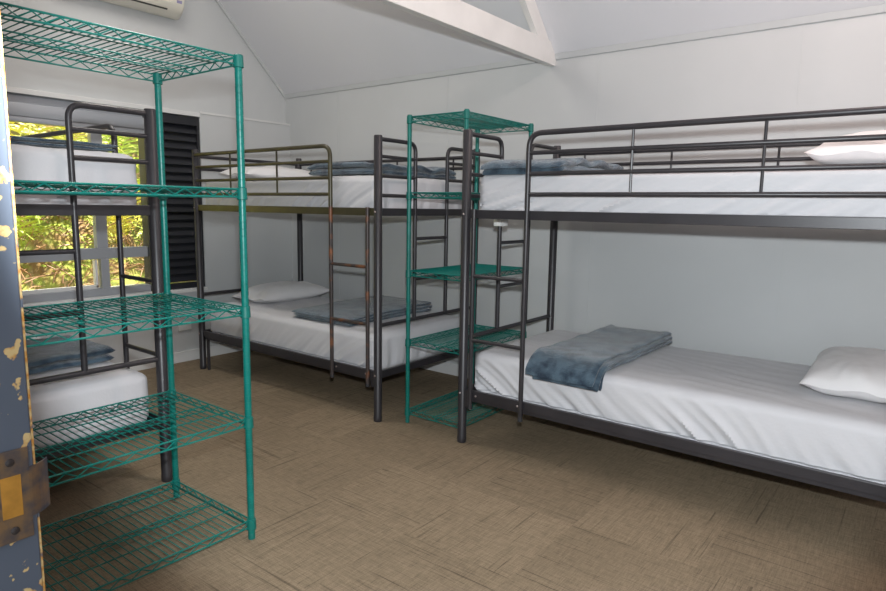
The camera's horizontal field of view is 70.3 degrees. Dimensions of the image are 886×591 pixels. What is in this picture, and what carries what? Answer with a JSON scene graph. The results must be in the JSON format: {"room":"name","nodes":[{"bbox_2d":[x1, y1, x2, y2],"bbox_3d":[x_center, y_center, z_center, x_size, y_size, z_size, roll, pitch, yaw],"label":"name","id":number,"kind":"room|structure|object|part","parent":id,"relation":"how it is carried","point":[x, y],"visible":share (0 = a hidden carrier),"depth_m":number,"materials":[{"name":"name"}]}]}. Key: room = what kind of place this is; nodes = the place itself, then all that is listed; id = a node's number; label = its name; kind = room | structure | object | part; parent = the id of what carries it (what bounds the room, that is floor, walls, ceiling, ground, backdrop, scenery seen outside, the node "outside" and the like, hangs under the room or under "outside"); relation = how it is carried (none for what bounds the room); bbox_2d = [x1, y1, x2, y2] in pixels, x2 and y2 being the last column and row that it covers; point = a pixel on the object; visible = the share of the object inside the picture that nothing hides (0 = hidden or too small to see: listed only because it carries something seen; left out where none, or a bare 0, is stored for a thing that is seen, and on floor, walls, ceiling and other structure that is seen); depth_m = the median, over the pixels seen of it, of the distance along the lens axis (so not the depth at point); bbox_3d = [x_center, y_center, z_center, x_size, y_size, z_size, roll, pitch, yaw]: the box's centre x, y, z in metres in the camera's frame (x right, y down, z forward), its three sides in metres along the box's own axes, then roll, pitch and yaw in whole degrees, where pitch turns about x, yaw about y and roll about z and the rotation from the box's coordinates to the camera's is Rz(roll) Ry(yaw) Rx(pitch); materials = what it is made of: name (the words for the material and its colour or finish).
{"room":"dormitory","nodes":[
{"label":"dormitory","id":0,"kind":"room"},
{"bbox_2d":[0,0,292,362],"bbox_3d":[-2.622,-1.434,4.475,0.186,4.131,3.675,7,10,37],"label":"wall","id":1,"kind":"structure","parent":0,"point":[202,23],"depth_m":5.18,"materials":[{"name":"grey paint"}]},
{"bbox_2d":[6,86,207,308],"bbox_3d":[-2.493,-0.701,4.701,0.160,1.460,1.470,7,10,37],"label":"window","id":2,"kind":"structure","parent":1,"relation":"attached to","point":[21,108],"depth_m":4.60,"materials":[{"name":"grey"}]},
{"bbox_3d":[-2.762,-0.135,4.508,0.040,0.215,0.543,7,10,37],"label":"sash","id":3,"kind":"part","parent":2,"relation":"part of","materials":[{"name":"paint"}]},
{"bbox_3d":[-2.623,-0.684,4.591,0.090,1.393,1.075,7,10,37],"label":"frame","id":4,"kind":"part","parent":2,"relation":"part of","materials":[{"name":"grey"}]},
{"bbox_3d":[-2.437,-1.401,4.567,0.012,0.035,1.470,7,10,37],"label":"architrave","id":5,"kind":"part","parent":2,"relation":"part of","materials":[{"name":"paint"}]},
{"bbox_3d":[-2.465,0.012,4.777,0.070,0.028,1.460,7,10,37],"label":"sill","id":6,"kind":"part","parent":2,"relation":"part of","materials":[{"name":"paint"}]},
{"bbox_2d":[99,0,183,19],"bbox_3d":[-2.309,-2.251,4.537,0.205,0.299,0.870,7,10,37],"label":"air conditioner","id":7,"kind":"object","parent":1,"relation":"attached to","point":[172,9],"visible":1,"depth_m":4.71,"materials":[{"name":"beige plastic"}]},
{"bbox_2d":[115,344,242,370],"bbox_3d":[-2.579,0.576,4.700,0.014,0.090,3.675,7,10,37],"label":"baseboard","id":8,"kind":"structure","parent":1,"relation":"attached to","point":[188,355],"depth_m":5.29,"materials":[{"name":"paint"}]},
{"bbox_2d":[163,113,204,289],"bbox_3d":[-2.140,-0.750,5.123,0.055,1.392,0.359,7,10,37],"label":"shutter","id":9,"kind":"object","parent":1,"relation":"attached to","point":[181,133],"visible":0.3,"depth_m":5.12,"materials":[{"name":"black wood"}]},
{"bbox_2d":[178,321,190,330],"bbox_3d":[-2.141,0.251,5.218,0.015,0.072,0.116,7,10,37],"label":"power outlet","id":10,"kind":"object","parent":1,"relation":"attached to","point":[187,326],"visible":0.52,"depth_m":5.21,"materials":[{"name":"white plastic"}]},
{"bbox_2d":[40,350,885,590],"bbox_3d":[-0.576,1.041,2.231,6.620,0.080,5.375,7,10,37],"label":"floor","id":11,"kind":"structure","parent":0,"point":[345,500],"depth_m":2.77,"materials":[{"name":"carpet"}]},
{"bbox_2d":[15,102,172,481],"bbox_3d":[-2.361,-0.013,3.076,1.973,1.715,1.056,7,10,37],"label":"bunk bed","id":12,"kind":"object","parent":11,"relation":"on","point":[73,209],"visible":0.5,"depth_m":2.75,"materials":[{"name":"grey metal"}]},
{"bbox_3d":[-2.189,-0.715,3.498,1.552,0.378,0.043,7,10,37],"label":"guard rail","id":13,"kind":"part","parent":12,"relation":"part of","materials":[{"name":"black metal"}]},
{"bbox_2d":[11,144,137,204],"bbox_3d":[-2.357,-0.549,2.999,1.856,0.265,0.949,7,10,37],"label":"mattress","id":14,"kind":"object","parent":12,"relation":"on","point":[28,162],"visible":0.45,"depth_m":2.56,"materials":[{"name":"white fabric"}]},
{"bbox_2d":[10,136,118,151],"bbox_3d":[-1.866,-0.633,2.596,0.469,0.035,0.838,7,10,37],"label":"folded blanket","id":15,"kind":"object","parent":14,"relation":"on","point":[30,141],"visible":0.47,"depth_m":2.60,"materials":[{"name":"fabric"}]},
{"bbox_3d":[-1.601,-0.332,2.434,0.020,0.045,0.956,7,10,37],"label":"rail","id":16,"kind":"part","parent":12,"relation":"part of","materials":[{"name":"black metal"}]},
{"bbox_2d":[25,333,148,449],"bbox_3d":[-2.372,0.429,3.136,1.852,0.260,0.949,7,10,37],"label":"mattress","id":17,"kind":"object","parent":12,"relation":"on","point":[76,394],"visible":0.34,"depth_m":2.74,"materials":[{"name":"white fabric"}]},
{"bbox_2d":[26,335,114,374],"bbox_3d":[-2.061,0.301,2.897,0.519,0.074,0.861,7,10,37],"label":"folded blanket","id":18,"kind":"object","parent":17,"relation":"on","point":[43,358],"visible":0.59,"depth_m":2.98,"materials":[{"name":"blue fabric"}]},
{"bbox_3d":[-1.602,-0.203,2.451,0.025,1.125,0.996,7,10,37],"label":"foot frame","id":19,"kind":"part","parent":12,"relation":"part of","materials":[{"name":"black metal"}]},
{"bbox_3d":[-1.617,0.644,2.571,0.020,0.045,0.956,7,10,37],"label":"rail","id":20,"kind":"part","parent":12,"relation":"part of","materials":[{"name":"black metal"}]},
{"bbox_3d":[-2.075,0.512,3.533,1.880,0.067,0.042,7,10,37],"label":"rail","id":21,"kind":"part","parent":12,"relation":"part of","materials":[{"name":"black metal"}]},
{"bbox_3d":[-1.300,0.032,2.881,0.053,1.715,0.052,7,10,37],"label":"post","id":22,"kind":"part","parent":12,"relation":"part of","materials":[{"name":"black metal"}]},
{"bbox_2d":[0,1,256,590],"bbox_3d":[-1.297,0.080,2.106,0.596,1.835,1.126,7,10,37],"label":"wire shelving","id":23,"kind":"object","parent":11,"relation":"on","point":[237,64],"visible":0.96,"depth_m":2.29,"materials":[{"name":"teal metal"}]},
{"bbox_3d":[-1.283,-0.808,1.981,0.564,0.035,1.095,7,10,37],"label":"shelf","id":24,"kind":"part","parent":23,"relation":"part of","materials":[{"name":"green metal"}]},
{"bbox_3d":[-1.290,-0.347,2.046,0.564,0.035,1.095,7,10,37],"label":"shelf","id":25,"kind":"part","parent":23,"relation":"part of","materials":[{"name":"green metal"}]},
{"bbox_3d":[-1.297,0.086,2.107,0.564,0.035,1.095,7,10,37],"label":"shelf","id":26,"kind":"part","parent":23,"relation":"part of","materials":[{"name":"green metal"}]},
{"bbox_3d":[-1.304,0.514,2.168,0.564,0.035,1.095,7,10,37],"label":"shelf","id":27,"kind":"part","parent":23,"relation":"part of","materials":[{"name":"green metal"}]},
{"bbox_3d":[-1.310,0.925,2.225,0.564,0.035,1.095,7,10,37],"label":"shelf","id":28,"kind":"part","parent":23,"relation":"part of","materials":[{"name":"green metal"}]},
{"bbox_3d":[-1.183,-0.010,2.701,0.027,1.807,0.026,7,10,37],"label":"post","id":29,"kind":"part","parent":23,"relation":"part of","materials":[{"name":"green metal"}]},
{"bbox_3d":[-0.742,0.044,2.362,0.027,1.807,0.026,7,10,37],"label":"post","id":30,"kind":"part","parent":23,"relation":"part of","materials":[{"name":"green metal"}]},
{"bbox_2d":[192,135,479,421],"bbox_3d":[-0.842,-0.221,4.721,1.973,1.715,1.056,7,10,37],"label":"bunk bed","id":31,"kind":"object","parent":11,"relation":"on","point":[374,377],"visible":0.72,"depth_m":4.08,"materials":[{"name":"grey metal"}]},
{"bbox_3d":[-1.903,-0.265,4.917,0.053,1.715,0.052,7,10,37],"label":"post","id":32,"kind":"part","parent":31,"relation":"part of","materials":[{"name":"black metal"}]},
{"bbox_3d":[-1.858,0.458,4.990,0.025,0.265,0.024,7,10,37],"label":"support leg","id":33,"kind":"part","parent":31,"relation":"part of","materials":[{"name":"black metal"}]},
{"bbox_3d":[-1.586,-1.066,5.201,0.024,0.117,0.996,7,10,37],"label":"head rail","id":34,"kind":"part","parent":31,"relation":"part of","materials":[{"name":"black metal"}]},
{"bbox_3d":[-1.292,-0.820,4.350,1.552,0.378,0.043,7,10,37],"label":"guard rail","id":35,"kind":"part","parent":31,"relation":"part of","materials":[{"name":"grey metal"}]},
{"bbox_3d":[-1.131,-0.585,4.287,1.880,0.045,0.042,7,10,37],"label":"rail","id":36,"kind":"part","parent":31,"relation":"part of","materials":[{"name":"grey metal"}]},
{"bbox_3d":[-1.146,0.401,4.426,1.880,0.067,0.042,7,10,37],"label":"rail","id":37,"kind":"part","parent":31,"relation":"part of","materials":[{"name":"black metal"}]},
{"bbox_3d":[-1.292,-0.365,5.696,0.053,1.715,0.052,7,10,37],"label":"post","id":38,"kind":"part","parent":31,"relation":"part of","materials":[{"name":"black metal"}]},
{"bbox_2d":[206,175,461,208],"bbox_3d":[-0.833,-0.743,4.652,1.855,0.235,0.961,7,10,37],"label":"mattress","id":39,"kind":"object","parent":31,"relation":"on","point":[355,191],"visible":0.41,"depth_m":4.08,"materials":[{"name":"white fabric"}]},
{"bbox_2d":[218,166,311,177],"bbox_3d":[-1.365,-0.975,5.052,0.400,0.114,0.740,7,10,39],"label":"pillow","id":40,"kind":"object","parent":39,"relation":"on","point":[265,171],"visible":0.47,"depth_m":4.86,"materials":[{"name":"white fabric"}]},
{"bbox_2d":[307,161,455,179],"bbox_3d":[-0.403,-0.850,4.310,0.637,0.088,0.855,7,10,37],"label":"folded blanket","id":41,"kind":"object","parent":39,"relation":"on","point":[364,168],"visible":0.61,"depth_m":4.02,"materials":[{"name":"blue fabric"}]},
{"bbox_2d":[210,296,459,369],"bbox_3d":[-0.848,0.224,4.792,1.860,0.252,0.968,7,10,37],"label":"mattress","id":42,"kind":"object","parent":31,"relation":"on","point":[274,324],"visible":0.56,"depth_m":4.30,"materials":[{"name":"white fabric"}]},
{"bbox_2d":[231,281,328,302],"bbox_3d":[-1.331,-0.042,5.247,0.400,0.146,0.740,6,10,34],"label":"pillow","id":43,"kind":"object","parent":42,"relation":"on","point":[279,291],"visible":0.94,"depth_m":5.08,"materials":[{"name":"white fabric"}]},
{"bbox_2d":[291,295,431,325],"bbox_3d":[-0.571,0.094,4.596,0.605,0.074,0.923,7,10,37],"label":"folded blanket","id":44,"kind":"object","parent":42,"relation":"on","point":[354,309],"visible":0.7,"depth_m":4.45,"materials":[{"name":"fabric"}]},
{"bbox_3d":[-0.388,-0.077,3.753,0.053,1.715,0.052,7,10,37],"label":"post","id":45,"kind":"part","parent":31,"relation":"part of","materials":[{"name":"black metal"}]},
{"bbox_3d":[-0.525,-1.029,5.004,1.880,0.098,0.024,7,10,37],"label":"wall rail","id":46,"kind":"part","parent":31,"relation":"part of","materials":[{"name":"black metal"}]},
{"bbox_3d":[-0.092,0.435,4.223,0.020,0.045,0.956,7,10,37],"label":"rail","id":47,"kind":"part","parent":31,"relation":"part of","materials":[{"name":"black metal"}]},
{"bbox_3d":[-0.077,-0.540,4.086,0.020,0.045,0.956,7,10,37],"label":"rail","id":48,"kind":"part","parent":31,"relation":"part of","materials":[{"name":"black metal"}]},
{"bbox_3d":[-0.078,-0.412,4.103,0.025,1.125,0.996,7,10,37],"label":"foot frame","id":49,"kind":"part","parent":31,"relation":"part of","materials":[{"name":"black metal"}]},
{"bbox_3d":[0.224,-0.177,4.532,0.053,1.715,0.052,7,10,37],"label":"post","id":50,"kind":"part","parent":31,"relation":"part of","materials":[{"name":"black metal"}]},
{"bbox_2d":[405,109,533,427],"bbox_3d":[0.163,-0.144,3.877,0.438,1.829,0.716,7,10,37],"label":"wire shelving","id":51,"kind":"object","parent":11,"relation":"on","point":[467,122],"visible":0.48,"depth_m":3.78,"materials":[{"name":"teal metal"}]},
{"bbox_3d":[-0.204,-0.140,3.731,0.025,1.807,0.024,7,10,37],"label":"post","id":52,"kind":"part","parent":51,"relation":"part of","materials":[{"name":"green metal"}]},
{"bbox_3d":[0.170,-0.599,3.813,0.408,0.035,0.687,7,10,37],"label":"shelf","id":53,"kind":"part","parent":51,"relation":"part of","materials":[{"name":"green metal"}]},
{"bbox_3d":[0.150,0.694,3.995,0.408,0.035,0.687,7,10,37],"label":"shelf","id":54,"kind":"part","parent":51,"relation":"part of","materials":[{"name":"green metal"}]},
{"bbox_3d":[0.157,0.266,3.935,0.408,0.035,0.687,7,10,37],"label":"shelf","id":55,"kind":"part","parent":51,"relation":"part of","materials":[{"name":"green metal"}]},
{"bbox_3d":[0.163,-0.147,3.877,0.408,0.035,0.687,7,10,37],"label":"shelf","id":56,"kind":"part","parent":51,"relation":"part of","materials":[{"name":"green metal"}]},
{"bbox_3d":[0.113,-0.101,3.487,0.025,1.807,0.024,7,10,37],"label":"post","id":57,"kind":"part","parent":51,"relation":"part of","materials":[{"name":"green metal"}]},
{"bbox_3d":[0.177,-1.024,3.753,0.408,0.035,0.687,7,10,37],"label":"shelf","id":58,"kind":"part","parent":51,"relation":"part of","materials":[{"name":"green metal"}]},
{"bbox_3d":[0.214,-0.208,4.264,0.025,1.807,0.024,7,10,37],"label":"post","id":59,"kind":"part","parent":51,"relation":"part of","materials":[{"name":"green metal"}]},
{"bbox_2d":[457,106,885,502],"bbox_3d":[1.211,0.024,3.216,2.053,1.715,1.056,7,10,37],"label":"bunk bed","id":60,"kind":"object","parent":11,"relation":"on","point":[468,394],"visible":0.77,"depth_m":2.88,"materials":[{"name":"grey metal"}]},
{"bbox_3d":[0.118,-0.024,3.436,0.053,1.715,0.052,7,10,37],"label":"post","id":61,"kind":"part","parent":60,"relation":"part of","materials":[{"name":"black metal"}]},
{"bbox_3d":[0.429,-0.359,3.785,0.025,1.125,0.996,7,10,37],"label":"foot frame","id":62,"kind":"part","parent":60,"relation":"part of","materials":[{"name":"black metal"}]},
{"bbox_3d":[0.730,-0.124,4.215,0.053,1.715,0.052,7,10,37],"label":"post","id":63,"kind":"part","parent":60,"relation":"part of","materials":[{"name":"black metal"}]},
{"bbox_3d":[0.907,0.645,2.920,1.960,0.067,0.042,7,10,37],"label":"rail","id":64,"kind":"part","parent":60,"relation":"part of","materials":[{"name":"black metal"}]},
{"bbox_3d":[0.922,-0.341,2.781,1.960,0.045,0.042,7,10,37],"label":"rail","id":65,"kind":"part","parent":60,"relation":"part of","materials":[{"name":"black metal"}]},
{"bbox_2d":[474,330,885,484],"bbox_3d":[1.213,0.469,3.283,1.968,0.252,0.985,7,10,37],"label":"mattress","id":66,"kind":"object","parent":60,"relation":"on","point":[755,406],"visible":0.76,"depth_m":2.82,"materials":[{"name":"white fabric"}]},
{"bbox_2d":[525,324,671,391],"bbox_3d":[0.887,0.320,3.445,0.419,0.158,1.034,7,10,37],"label":"folded blanket","id":67,"kind":"object","parent":66,"relation":"on","point":[582,361],"visible":1,"depth_m":3.18,"materials":[{"name":"blue fabric"}]},
{"bbox_2d":[799,346,885,402],"bbox_3d":[1.887,0.339,2.850,0.400,0.160,0.700,7,10,36],"label":"pillow","id":68,"kind":"object","parent":66,"relation":"on","point":[848,371],"visible":1,"depth_m":2.67,"materials":[{"name":"white fabric"}]},
{"bbox_2d":[480,169,885,217],"bbox_3d":[1.225,-0.497,3.144,1.951,0.233,0.960,7,10,37],"label":"mattress","id":69,"kind":"object","parent":60,"relation":"on","point":[497,192],"visible":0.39,"depth_m":2.66,"materials":[{"name":"white fabric"}]},
{"bbox_2d":[480,157,623,174],"bbox_3d":[0.628,-0.707,3.493,0.499,0.110,0.878,7,10,37],"label":"folded blanket","id":70,"kind":"object","parent":69,"relation":"on","point":[500,166],"visible":0.67,"depth_m":3.19,"materials":[{"name":"blue fabric"}]},
{"bbox_2d":[804,130,885,163],"bbox_3d":[1.854,-0.617,2.702,0.400,0.161,0.700,8,11,40],"label":"pillow","id":71,"kind":"object","parent":69,"relation":"on","point":[853,152],"visible":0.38,"depth_m":2.50,"materials":[{"name":"white fabric"}]},
{"bbox_3d":[1.528,-0.785,3.499,1.960,0.098,0.024,7,10,37],"label":"wall rail","id":72,"kind":"part","parent":60,"relation":"part of","materials":[{"name":"black metal"}]},
{"bbox_3d":[1.058,-0.539,2.616,1.632,0.378,0.043,7,10,37],"label":"guard rail","id":73,"kind":"part","parent":60,"relation":"part of","materials":[{"name":"black metal"}]},
{"bbox_2d":[219,0,885,93],"bbox_3d":[-0.065,-2.259,2.364,6.660,2.070,3.915,7,10,37],"label":"ceiling","id":74,"kind":"structure","parent":0,"point":[305,45],"depth_m":4.56,"materials":[{"name":"white paint"}]},
{"bbox_2d":[519,0,548,39],"bbox_3d":[-0.385,-2.337,2.604,0.039,1.746,3.505,7,10,37],"label":"rafter","id":75,"kind":"object","parent":74,"relation":"attached to","point":[529,7],"visible":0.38,"depth_m":3.92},
{"bbox_2d":[285,13,885,365],"bbox_3d":[1.062,-0.463,4.122,6.620,2.421,0.100,7,10,37],"label":"wall","id":76,"kind":"structure","parent":0,"point":[715,288],"depth_m":3.86,"materials":[{"name":"grey paint"}]},
{"bbox_2d":[418,361,467,377],"bbox_3d":[1.041,0.701,4.215,6.340,0.090,0.014,7,10,37],"label":"baseboard","id":77,"kind":"structure","parent":76,"relation":"attached to","point":[443,367],"depth_m":5.00,"materials":[{"name":"paint"}]},
{"bbox_2d":[337,24,803,361],"bbox_3d":[0.964,-0.451,4.136,4.798,2.211,0.003,7,10,37],"label":"trim","id":78,"kind":"structure","parent":76,"relation":"attached to","point":[803,24],"depth_m":3.54,"materials":[{"name":"grey paint"}]},
{"bbox_2d":[285,4,885,98],"bbox_3d":[1.050,-1.535,3.916,6.400,0.036,0.022,7,10,37],"label":"trim","id":79,"kind":"structure","parent":76,"relation":"attached to","point":[877,9],"depth_m":3.80,"materials":[{"name":"grey paint"}]},
{"bbox_3d":[-1.258,-0.072,1.164,6.620,2.401,0.110,7,10,37],"label":"wall","id":80,"kind":"structure","parent":0,"visible":0},
{"bbox_2d":[0,15,50,590],"bbox_3d":[-0.046,0.237,0.252,0.980,2.080,0.124,7,10,37],"label":"door","id":81,"kind":"structure","parent":80,"relation":"in","point":[24,482],"depth_m":0.53,"materials":[{"name":"paint"}]},
{"bbox_3d":[-0.362,0.169,0.528,0.002,0.080,0.029,7,10,37],"label":"strike plate","id":82,"kind":"part","parent":81,"relation":"part of","materials":[{"name":"gold metal"}]},
{"bbox_2d":[375,0,555,66],"bbox_3d":[-0.399,-1.407,2.735,0.050,0.143,3.675,7,10,37],"label":"tie beam","id":83,"kind":"structure","parent":80,"relation":"attached to","point":[459,16],"depth_m":3.48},
{"label":"outside","id":84,"kind":"structure","parent":0,"visible":0},
{"bbox_2d":[9,122,174,290],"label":"window","id":85,"kind":"structure","parent":84,"point":[52,240],"depth_m":5.86,"materials":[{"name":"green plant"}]},
{"bbox_2d":[16,216,86,246],"bbox_3d":[-3.724,-0.694,5.484,1.291,0.573,1.430,7,10,37],"label":"fern","id":86,"kind":"object","parent":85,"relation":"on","point":[29,230],"visible":0.29,"depth_m":5.53,"materials":[{"name":"green plant"}]},
{"bbox_2d":[24,218,92,289],"bbox_3d":[-2.978,-0.525,6.363,1.834,1.727,4.576,7,10,37],"label":"ground leaves","id":87,"kind":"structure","parent":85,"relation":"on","point":[90,221],"depth_m":5.70,"materials":[{"name":"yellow plant"}]},
{"bbox_2d":[9,121,137,167],"bbox_3d":[-3.796,-1.472,6.135,1.457,0.738,1.505,-1,8,-17],"label":"fern","id":88,"kind":"object","parent":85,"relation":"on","point":[21,129],"visible":0.13,"depth_m":5.92,"materials":[{"name":"green plant"}]},
{"bbox_2d":[50,127,138,165],"bbox_3d":[-3.475,-1.540,6.839,1.300,0.604,1.472,7,10,37],"label":"fern","id":89,"kind":"object","parent":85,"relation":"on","point":[122,147],"visible":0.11,"depth_m":6.62,"materials":[{"name":"green plant"}]},
{"bbox_2d":[18,165,185,289],"bbox_3d":[-2.901,-0.537,6.424,2.414,1.934,5.042,7,10,37],"label":"dry twigs","id":90,"kind":"object","parent":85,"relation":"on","point":[29,225],"visible":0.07,"depth_m":5.74,"materials":[{"name":"brown plant"}]},
{"bbox_2d":[87,190,141,242],"bbox_3d":[-3.285,-0.801,6.097,1.230,0.602,1.309,7,10,37],"label":"fern","id":91,"kind":"object","parent":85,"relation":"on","point":[112,219],"visible":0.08,"depth_m":6.12,"materials":[{"name":"yellow plant"}]},
{"bbox_2d":[122,222,142,237],"bbox_3d":[-2.874,-0.637,6.513,0.897,0.421,0.843,7,10,37],"label":"fern","id":92,"kind":"object","parent":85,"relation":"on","point":[133,222],"visible":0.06,"depth_m":6.31,"materials":[{"name":"green plant"}]}
]}

